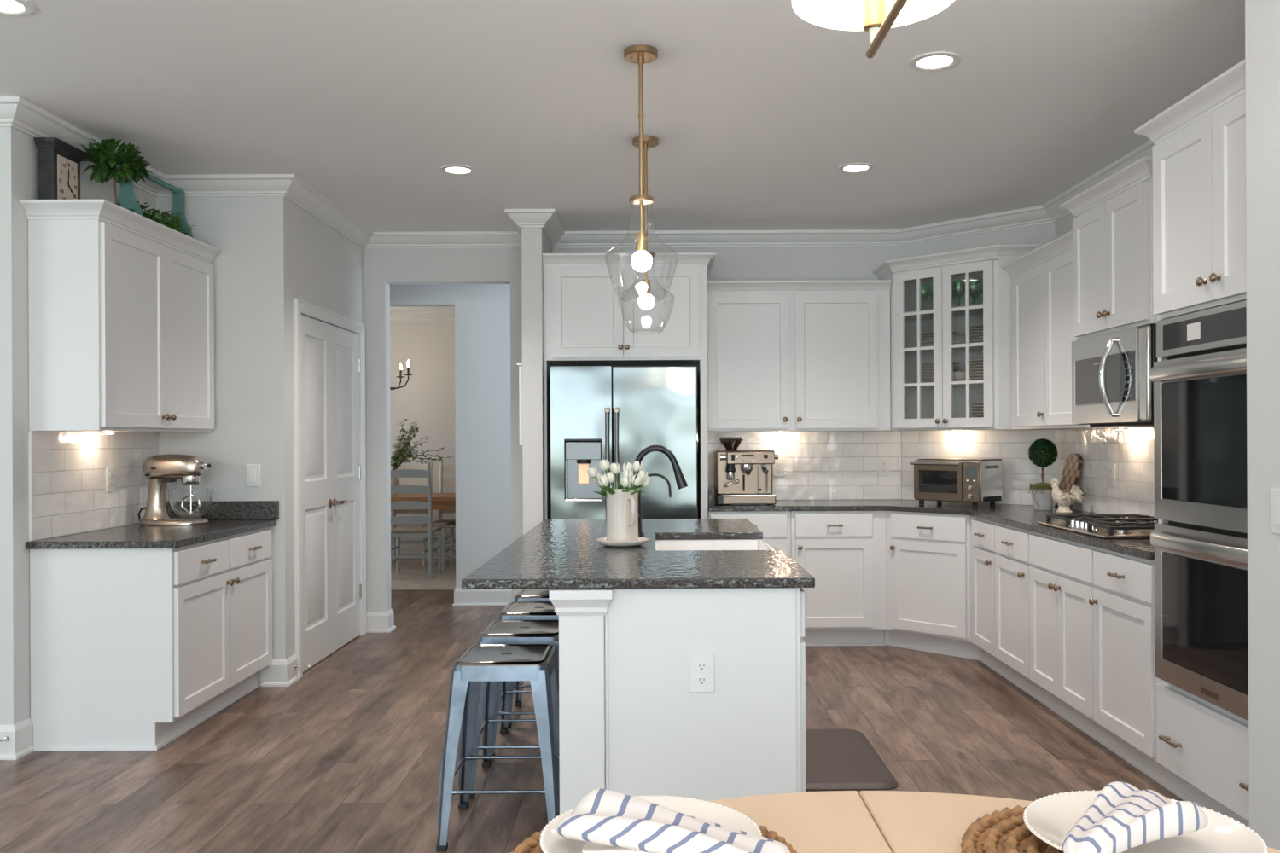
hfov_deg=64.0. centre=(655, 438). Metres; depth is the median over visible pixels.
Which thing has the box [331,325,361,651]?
door
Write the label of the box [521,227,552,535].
wall column
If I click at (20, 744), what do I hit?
baseboard
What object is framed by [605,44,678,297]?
pendant light
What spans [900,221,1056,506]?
wall
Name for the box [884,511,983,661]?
base cabinet
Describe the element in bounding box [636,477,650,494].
tulip
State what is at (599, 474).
tulip
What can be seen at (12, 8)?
recessed light
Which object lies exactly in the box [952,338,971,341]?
plate
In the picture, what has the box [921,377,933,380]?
plate
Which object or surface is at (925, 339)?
plate
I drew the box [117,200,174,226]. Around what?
trailing greenery
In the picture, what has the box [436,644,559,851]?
bar stool
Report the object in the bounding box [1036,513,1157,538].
gas cooktop
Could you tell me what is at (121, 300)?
upper cabinet
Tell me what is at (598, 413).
refrigerator
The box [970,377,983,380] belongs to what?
plate
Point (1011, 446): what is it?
backsplash
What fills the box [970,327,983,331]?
plate
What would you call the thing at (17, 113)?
trim
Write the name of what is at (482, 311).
wall
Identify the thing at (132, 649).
base cabinet
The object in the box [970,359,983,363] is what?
plate
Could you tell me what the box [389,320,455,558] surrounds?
wall
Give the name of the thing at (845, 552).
base cabinet
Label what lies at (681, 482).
kitchen faucet
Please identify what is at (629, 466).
tulip
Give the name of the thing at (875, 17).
linear chandelier
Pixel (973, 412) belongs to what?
plate
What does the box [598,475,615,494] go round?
tulip
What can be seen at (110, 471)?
wall outlet
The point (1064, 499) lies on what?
rooster figurine
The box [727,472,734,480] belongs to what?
outlet
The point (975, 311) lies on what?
shelf
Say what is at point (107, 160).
topiary
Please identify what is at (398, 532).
chair
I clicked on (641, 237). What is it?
socket
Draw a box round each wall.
[0,127,297,725]
[297,206,364,635]
[363,246,900,611]
[389,284,511,587]
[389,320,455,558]
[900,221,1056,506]
[1055,213,1140,430]
[1245,0,1279,850]
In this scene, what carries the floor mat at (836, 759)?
on the floor
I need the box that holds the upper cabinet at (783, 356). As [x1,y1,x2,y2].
[706,279,891,431]
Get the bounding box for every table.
[390,493,455,510]
[510,791,1279,852]
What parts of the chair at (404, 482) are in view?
post, seat, seat rail, leg, post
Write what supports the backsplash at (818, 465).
attached to the wall at (383, 268)
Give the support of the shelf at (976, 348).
attached to the upper cabinet at (943, 404)
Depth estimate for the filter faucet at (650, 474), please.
4.59 m
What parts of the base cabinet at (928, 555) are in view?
handle, drawer, door, shoe moulding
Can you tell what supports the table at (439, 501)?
on the area rug at (412, 576)
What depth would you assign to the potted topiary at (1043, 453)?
5.95 m
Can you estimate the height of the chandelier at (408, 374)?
0.912 m
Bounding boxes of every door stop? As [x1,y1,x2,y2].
[0,736,9,742]
[295,664,310,669]
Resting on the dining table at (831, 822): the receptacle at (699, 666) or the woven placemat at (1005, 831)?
the woven placemat at (1005, 831)
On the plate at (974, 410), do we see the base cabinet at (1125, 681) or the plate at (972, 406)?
the plate at (972, 406)
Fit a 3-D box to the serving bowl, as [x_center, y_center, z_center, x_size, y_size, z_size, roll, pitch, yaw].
[1.924,-0.387,6.450,0.150,0.060,0.150,0,0,0]
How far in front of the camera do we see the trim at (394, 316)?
11.34 m
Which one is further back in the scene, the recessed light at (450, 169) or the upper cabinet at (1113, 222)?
the recessed light at (450, 169)
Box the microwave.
[1071,324,1157,426]
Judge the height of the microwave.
0.419 m
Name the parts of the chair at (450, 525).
leg, seat, leg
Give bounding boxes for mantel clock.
[33,137,87,199]
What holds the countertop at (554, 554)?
on the base cabinet at (631, 724)
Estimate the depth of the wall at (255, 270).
5.55 m
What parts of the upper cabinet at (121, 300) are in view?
crown, door, knob, knob, door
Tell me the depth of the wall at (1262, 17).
2.81 m
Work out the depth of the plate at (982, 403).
6.33 m
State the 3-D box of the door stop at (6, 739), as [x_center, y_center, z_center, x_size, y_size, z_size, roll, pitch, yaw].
[-2.746,1.258,4.246,0.019,0.024,0.114,0,0,41]
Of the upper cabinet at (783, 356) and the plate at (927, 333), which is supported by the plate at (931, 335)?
the plate at (927, 333)
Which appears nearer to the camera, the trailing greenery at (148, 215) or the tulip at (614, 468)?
the tulip at (614, 468)
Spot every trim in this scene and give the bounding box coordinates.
[0,96,1154,249]
[28,431,33,541]
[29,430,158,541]
[293,298,366,678]
[389,311,454,320]
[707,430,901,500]
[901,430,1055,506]
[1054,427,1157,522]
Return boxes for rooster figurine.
[1049,477,1084,512]
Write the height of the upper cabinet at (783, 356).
0.984 m
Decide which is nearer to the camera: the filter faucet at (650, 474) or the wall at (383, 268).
the filter faucet at (650, 474)
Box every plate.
[540,795,762,852]
[920,331,959,335]
[921,334,933,338]
[921,337,933,341]
[921,340,933,344]
[921,343,933,346]
[921,362,960,366]
[921,365,960,368]
[921,367,960,372]
[921,371,959,374]
[921,373,933,377]
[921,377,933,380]
[921,379,954,383]
[952,333,972,336]
[952,336,972,338]
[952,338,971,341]
[952,340,971,344]
[970,324,983,328]
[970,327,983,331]
[970,331,983,334]
[970,333,983,337]
[970,337,983,340]
[970,339,983,343]
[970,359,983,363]
[970,362,983,366]
[970,365,983,369]
[970,368,983,372]
[970,371,983,374]
[970,374,983,378]
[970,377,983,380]
[970,401,983,405]
[970,405,983,408]
[970,408,983,411]
[970,411,983,414]
[970,414,983,417]
[1023,790,1268,852]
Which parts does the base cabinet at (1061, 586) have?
door, knob, knob, drawer, door, shoe moulding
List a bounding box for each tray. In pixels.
[714,493,775,505]
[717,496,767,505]
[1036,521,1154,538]
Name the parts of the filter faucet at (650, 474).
spout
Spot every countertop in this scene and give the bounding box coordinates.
[26,500,279,549]
[461,518,814,589]
[707,487,1154,560]
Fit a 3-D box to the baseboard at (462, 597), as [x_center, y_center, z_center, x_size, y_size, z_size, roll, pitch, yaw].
[-0.567,1.263,8.237,2.106,0.140,0.146,0,0,0]
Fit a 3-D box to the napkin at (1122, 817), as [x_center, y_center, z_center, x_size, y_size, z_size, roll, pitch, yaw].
[0.608,0.496,1.347,0.240,0.050,0.122,0,0,-26]
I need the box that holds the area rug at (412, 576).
[390,560,455,590]
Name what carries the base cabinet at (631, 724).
on the floor
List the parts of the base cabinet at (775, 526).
drawer, door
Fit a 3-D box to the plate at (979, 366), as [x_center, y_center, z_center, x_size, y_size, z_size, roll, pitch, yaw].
[2.076,-0.441,6.390,0.250,0.018,0.250,0,0,0]
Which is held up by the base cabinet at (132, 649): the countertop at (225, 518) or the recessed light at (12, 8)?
the countertop at (225, 518)
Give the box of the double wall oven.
[1149,300,1248,721]
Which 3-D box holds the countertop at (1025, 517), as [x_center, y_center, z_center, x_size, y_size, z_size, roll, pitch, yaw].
[1.403,0.388,5.437,2.134,0.133,3.282,0,0,0]
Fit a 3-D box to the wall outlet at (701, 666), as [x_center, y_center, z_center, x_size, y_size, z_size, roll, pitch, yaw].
[0.143,0.724,3.159,0.076,0.120,0.008,0,0,0]
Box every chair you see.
[390,459,432,566]
[390,462,442,579]
[431,459,455,566]
[440,522,455,571]
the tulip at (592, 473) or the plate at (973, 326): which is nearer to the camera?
the tulip at (592, 473)
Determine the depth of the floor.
4.24 m
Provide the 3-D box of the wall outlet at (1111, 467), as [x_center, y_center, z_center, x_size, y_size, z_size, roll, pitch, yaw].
[2.455,0.198,5.510,0.008,0.120,0.076,0,0,0]
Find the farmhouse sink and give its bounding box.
[655,539,774,550]
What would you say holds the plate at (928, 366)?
on the plate at (953, 369)
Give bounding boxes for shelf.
[904,303,983,321]
[905,342,983,355]
[905,382,983,389]
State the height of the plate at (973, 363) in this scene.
0.018 m
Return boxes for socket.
[635,202,647,251]
[641,270,651,294]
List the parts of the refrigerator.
freezer door, dispenser panel, dispenser spout, handle, handle, fridge door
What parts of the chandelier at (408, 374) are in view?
arm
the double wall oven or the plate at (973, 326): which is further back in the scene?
the plate at (973, 326)
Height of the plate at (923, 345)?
0.018 m
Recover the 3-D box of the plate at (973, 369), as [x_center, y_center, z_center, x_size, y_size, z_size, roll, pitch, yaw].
[2.076,-0.422,6.390,0.250,0.018,0.250,0,0,0]
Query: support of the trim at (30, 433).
attached to the wall at (255, 270)
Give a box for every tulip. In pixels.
[587,465,607,497]
[592,471,606,494]
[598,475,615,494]
[599,459,613,493]
[603,471,615,489]
[610,462,622,489]
[616,469,632,489]
[617,462,632,488]
[621,476,634,492]
[630,460,642,486]
[630,474,641,494]
[633,470,647,493]
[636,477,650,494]
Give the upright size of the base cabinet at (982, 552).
0.868 m
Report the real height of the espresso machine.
0.434 m
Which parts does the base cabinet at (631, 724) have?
post, panel, drawer, door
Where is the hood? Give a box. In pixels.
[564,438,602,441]
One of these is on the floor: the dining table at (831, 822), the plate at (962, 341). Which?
the dining table at (831, 822)
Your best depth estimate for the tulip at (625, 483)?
4.08 m
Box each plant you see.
[151,210,195,235]
[390,418,452,495]
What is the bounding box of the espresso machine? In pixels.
[714,437,778,505]
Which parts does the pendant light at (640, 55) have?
rod, bulb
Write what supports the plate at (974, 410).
on the plate at (973, 412)
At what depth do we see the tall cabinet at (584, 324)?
6.46 m
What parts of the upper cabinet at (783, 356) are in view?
door, crown, door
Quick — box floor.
[0,558,1183,852]
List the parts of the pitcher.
handle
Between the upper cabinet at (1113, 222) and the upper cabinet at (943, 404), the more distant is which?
the upper cabinet at (943, 404)
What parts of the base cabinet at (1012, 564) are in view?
handle, drawer, door, knob, shoe moulding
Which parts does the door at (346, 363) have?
lever handle, raised panel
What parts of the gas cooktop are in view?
knob, knob, knob, knob, knob, burner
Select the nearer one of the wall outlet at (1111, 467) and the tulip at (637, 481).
the tulip at (637, 481)
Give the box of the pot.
[1029,483,1053,510]
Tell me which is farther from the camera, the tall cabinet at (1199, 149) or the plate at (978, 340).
the plate at (978, 340)
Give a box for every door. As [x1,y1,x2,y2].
[301,314,339,672]
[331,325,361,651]
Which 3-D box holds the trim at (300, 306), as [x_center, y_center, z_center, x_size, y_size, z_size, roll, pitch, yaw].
[-1.998,0.279,6.360,0.022,2.120,1.320,0,0,0]
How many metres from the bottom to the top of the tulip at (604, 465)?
0.306 m
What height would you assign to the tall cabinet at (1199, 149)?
2.480 m
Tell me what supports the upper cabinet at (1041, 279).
attached to the wall at (1064, 225)
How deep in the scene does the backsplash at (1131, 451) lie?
5.50 m
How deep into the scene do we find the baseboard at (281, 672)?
5.54 m
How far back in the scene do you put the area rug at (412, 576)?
9.82 m
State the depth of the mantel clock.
4.47 m
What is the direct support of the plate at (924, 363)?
on the plate at (928, 366)
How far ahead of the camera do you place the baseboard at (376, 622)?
7.06 m
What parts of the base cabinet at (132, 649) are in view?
shoe moulding, drawer, door, handle, knob, knob, drawer, door, handle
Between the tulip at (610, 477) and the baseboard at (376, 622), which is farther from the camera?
the baseboard at (376, 622)
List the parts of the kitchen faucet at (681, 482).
spout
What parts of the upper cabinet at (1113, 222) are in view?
door, knob, knob, crown, door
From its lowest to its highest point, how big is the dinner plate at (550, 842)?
0.025 m
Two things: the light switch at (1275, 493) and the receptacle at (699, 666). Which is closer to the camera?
the light switch at (1275, 493)
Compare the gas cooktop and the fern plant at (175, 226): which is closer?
the gas cooktop
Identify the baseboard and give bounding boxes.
[0,718,34,760]
[259,654,299,686]
[366,609,395,633]
[452,587,511,606]
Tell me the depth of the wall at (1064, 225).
6.17 m
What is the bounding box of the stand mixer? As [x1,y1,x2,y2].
[139,453,215,525]
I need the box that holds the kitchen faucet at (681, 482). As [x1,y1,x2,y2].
[633,444,688,536]
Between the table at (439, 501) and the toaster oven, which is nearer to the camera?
the toaster oven
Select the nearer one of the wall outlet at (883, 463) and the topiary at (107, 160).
the topiary at (107, 160)
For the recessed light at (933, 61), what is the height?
0.008 m
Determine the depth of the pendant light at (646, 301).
4.85 m
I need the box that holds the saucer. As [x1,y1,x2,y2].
[595,536,649,546]
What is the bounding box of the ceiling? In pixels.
[0,0,1245,311]
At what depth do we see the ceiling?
4.26 m
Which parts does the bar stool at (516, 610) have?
leg, leg, seat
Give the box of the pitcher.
[605,488,638,541]
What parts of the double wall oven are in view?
handle, handle, oven door, oven door, control panel, door glass, control glass, door glass, name plate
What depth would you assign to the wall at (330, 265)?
6.32 m
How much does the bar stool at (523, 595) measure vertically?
0.600 m
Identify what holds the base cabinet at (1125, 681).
on the floor
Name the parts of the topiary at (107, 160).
stem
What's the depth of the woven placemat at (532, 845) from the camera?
1.41 m
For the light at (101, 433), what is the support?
attached to the upper cabinet at (121, 300)
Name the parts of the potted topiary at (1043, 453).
stem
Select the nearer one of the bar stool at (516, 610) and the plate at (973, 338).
the bar stool at (516, 610)
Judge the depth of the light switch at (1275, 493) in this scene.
2.75 m
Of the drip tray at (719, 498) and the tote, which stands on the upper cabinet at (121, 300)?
the tote
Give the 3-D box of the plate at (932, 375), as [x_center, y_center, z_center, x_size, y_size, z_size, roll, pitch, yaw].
[1.839,-0.402,6.627,0.250,0.018,0.250,0,0,0]
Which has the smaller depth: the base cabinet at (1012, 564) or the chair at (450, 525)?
the base cabinet at (1012, 564)
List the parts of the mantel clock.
cornice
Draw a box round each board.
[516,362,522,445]
[1053,453,1082,510]
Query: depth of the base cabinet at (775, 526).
6.45 m
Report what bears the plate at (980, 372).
on the plate at (973, 375)
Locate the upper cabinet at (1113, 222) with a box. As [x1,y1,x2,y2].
[1059,156,1157,340]
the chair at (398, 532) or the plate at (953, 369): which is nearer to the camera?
the plate at (953, 369)
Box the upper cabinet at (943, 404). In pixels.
[872,244,1044,430]
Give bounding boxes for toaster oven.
[909,458,1002,506]
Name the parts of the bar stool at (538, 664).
leg, leg, seat, leg, leg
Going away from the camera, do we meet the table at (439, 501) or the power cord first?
the power cord
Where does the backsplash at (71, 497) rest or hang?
attached to the wall at (255, 270)
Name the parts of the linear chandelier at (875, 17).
lamp shade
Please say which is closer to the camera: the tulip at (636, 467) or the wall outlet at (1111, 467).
the tulip at (636, 467)
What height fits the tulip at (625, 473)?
0.265 m
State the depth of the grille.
6.57 m
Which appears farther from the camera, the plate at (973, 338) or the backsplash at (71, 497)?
the plate at (973, 338)
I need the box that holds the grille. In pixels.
[721,494,774,495]
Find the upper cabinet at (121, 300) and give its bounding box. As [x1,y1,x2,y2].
[19,199,221,432]
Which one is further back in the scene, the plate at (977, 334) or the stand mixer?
the plate at (977, 334)
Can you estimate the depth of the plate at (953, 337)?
6.38 m
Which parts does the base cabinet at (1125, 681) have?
knob, handle, drawer, door, shoe moulding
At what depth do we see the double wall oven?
3.40 m
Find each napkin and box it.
[555,788,790,852]
[1061,781,1207,852]
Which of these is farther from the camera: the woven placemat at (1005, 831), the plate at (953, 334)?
the plate at (953, 334)
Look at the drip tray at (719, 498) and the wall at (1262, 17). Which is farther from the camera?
the drip tray at (719, 498)
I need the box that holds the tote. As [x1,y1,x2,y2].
[116,162,193,238]
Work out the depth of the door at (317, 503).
6.08 m
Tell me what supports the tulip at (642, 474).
in the pitcher
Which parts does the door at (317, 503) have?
raised panel, lever handle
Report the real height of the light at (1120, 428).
0.012 m
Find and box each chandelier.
[389,360,413,389]
[791,0,954,58]
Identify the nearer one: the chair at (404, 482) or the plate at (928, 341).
the plate at (928, 341)
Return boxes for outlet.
[106,467,115,492]
[689,653,714,692]
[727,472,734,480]
[773,459,784,476]
[878,458,889,476]
[1108,464,1115,487]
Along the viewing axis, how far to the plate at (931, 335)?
6.57 m
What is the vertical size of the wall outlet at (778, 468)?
0.120 m
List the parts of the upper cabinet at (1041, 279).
door, crown, knob, door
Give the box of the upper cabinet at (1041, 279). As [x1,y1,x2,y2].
[1000,230,1153,429]
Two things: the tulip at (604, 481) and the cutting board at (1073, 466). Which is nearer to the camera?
the tulip at (604, 481)
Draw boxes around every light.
[0,0,34,16]
[98,431,115,434]
[439,164,476,174]
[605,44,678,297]
[617,135,674,323]
[837,162,873,173]
[908,52,960,70]
[948,430,959,432]
[1113,427,1128,430]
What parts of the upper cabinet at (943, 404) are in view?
door, knob, frame, crown, door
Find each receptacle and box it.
[696,663,707,669]
[696,676,707,684]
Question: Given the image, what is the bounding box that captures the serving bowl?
[952,372,971,381]
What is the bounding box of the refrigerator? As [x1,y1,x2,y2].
[550,366,698,519]
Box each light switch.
[245,464,260,486]
[1270,488,1279,534]
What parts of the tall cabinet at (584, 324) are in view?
panel, door, crown, door, panel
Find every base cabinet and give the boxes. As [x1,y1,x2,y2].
[29,526,272,750]
[549,539,806,814]
[708,511,791,557]
[791,511,886,646]
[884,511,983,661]
[969,516,1012,680]
[994,523,1047,705]
[1029,531,1115,750]
[1088,547,1180,795]
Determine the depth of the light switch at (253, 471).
5.54 m
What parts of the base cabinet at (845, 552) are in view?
drawer, door, handle, shoe moulding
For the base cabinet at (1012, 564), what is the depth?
5.31 m
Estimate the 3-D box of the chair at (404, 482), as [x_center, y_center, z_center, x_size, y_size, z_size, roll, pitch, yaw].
[-2.616,0.778,10.854,0.452,1.108,0.469,0,0,0]
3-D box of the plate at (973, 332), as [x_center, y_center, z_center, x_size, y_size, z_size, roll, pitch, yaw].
[2.075,-0.654,6.390,0.250,0.018,0.250,0,0,0]
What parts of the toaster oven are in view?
handle, door glass, door, plate, knob, knob, control panel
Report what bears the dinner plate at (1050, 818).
on the woven placemat at (1005, 831)
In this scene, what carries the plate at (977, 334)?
on the plate at (973, 338)
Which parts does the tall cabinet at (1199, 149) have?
handle, door, crown, shoe moulding, knob, drawer, knob, door, handle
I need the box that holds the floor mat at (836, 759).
[805,728,898,790]
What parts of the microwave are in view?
door glass, handle, trim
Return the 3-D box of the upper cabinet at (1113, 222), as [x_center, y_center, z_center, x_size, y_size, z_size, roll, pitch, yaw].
[2.235,-0.821,4.647,0.450,0.680,0.877,0,0,0]
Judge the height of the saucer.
0.025 m
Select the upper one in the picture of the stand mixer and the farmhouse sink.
the stand mixer
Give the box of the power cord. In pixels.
[138,506,146,521]
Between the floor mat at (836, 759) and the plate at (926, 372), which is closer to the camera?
the floor mat at (836, 759)
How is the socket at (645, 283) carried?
attached to the pendant light at (646, 301)
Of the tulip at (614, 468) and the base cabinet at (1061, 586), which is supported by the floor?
the base cabinet at (1061, 586)
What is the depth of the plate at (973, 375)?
6.33 m
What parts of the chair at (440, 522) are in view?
leg, post, seat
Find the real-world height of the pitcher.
0.217 m
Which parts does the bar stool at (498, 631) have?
leg, leg, seat, leg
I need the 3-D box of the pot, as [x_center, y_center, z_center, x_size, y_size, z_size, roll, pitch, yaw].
[2.272,0.342,6.000,0.149,0.152,0.149,0,0,0]
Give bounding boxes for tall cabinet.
[541,252,715,519]
[1134,58,1249,826]
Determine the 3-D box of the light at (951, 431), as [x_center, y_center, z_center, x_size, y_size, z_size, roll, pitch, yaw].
[1.955,-0.047,6.700,0.068,0.012,0.068,0,0,0]
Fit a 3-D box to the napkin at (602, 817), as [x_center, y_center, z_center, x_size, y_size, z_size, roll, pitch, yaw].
[0.024,0.498,1.314,0.311,0.051,0.129,0,0,29]
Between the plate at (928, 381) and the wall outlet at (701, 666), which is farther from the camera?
the plate at (928, 381)
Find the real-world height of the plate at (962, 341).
0.018 m
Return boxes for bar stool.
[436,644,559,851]
[468,620,558,798]
[491,601,558,756]
[507,589,550,727]
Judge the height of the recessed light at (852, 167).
0.008 m
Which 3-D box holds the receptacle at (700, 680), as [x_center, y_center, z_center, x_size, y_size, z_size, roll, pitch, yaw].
[0.143,0.746,3.157,0.034,0.022,0.002,0,0,0]
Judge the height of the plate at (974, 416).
0.018 m
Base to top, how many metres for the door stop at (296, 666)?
0.024 m
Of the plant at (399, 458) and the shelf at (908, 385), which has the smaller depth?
the shelf at (908, 385)
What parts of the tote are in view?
handle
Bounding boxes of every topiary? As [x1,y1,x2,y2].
[80,138,152,204]
[1028,438,1058,510]
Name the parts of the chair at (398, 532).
leg, seat rail, seat, post, leg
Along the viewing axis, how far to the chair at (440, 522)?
11.03 m
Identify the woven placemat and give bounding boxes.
[512,821,797,852]
[960,804,1063,852]
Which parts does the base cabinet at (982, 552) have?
handle, drawer, door, knob, shoe moulding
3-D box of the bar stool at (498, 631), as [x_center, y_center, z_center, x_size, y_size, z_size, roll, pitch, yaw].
[-0.505,1.032,3.985,0.405,0.600,0.402,0,0,0]
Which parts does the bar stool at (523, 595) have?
leg, leg, seat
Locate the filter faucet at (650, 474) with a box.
[640,473,671,534]

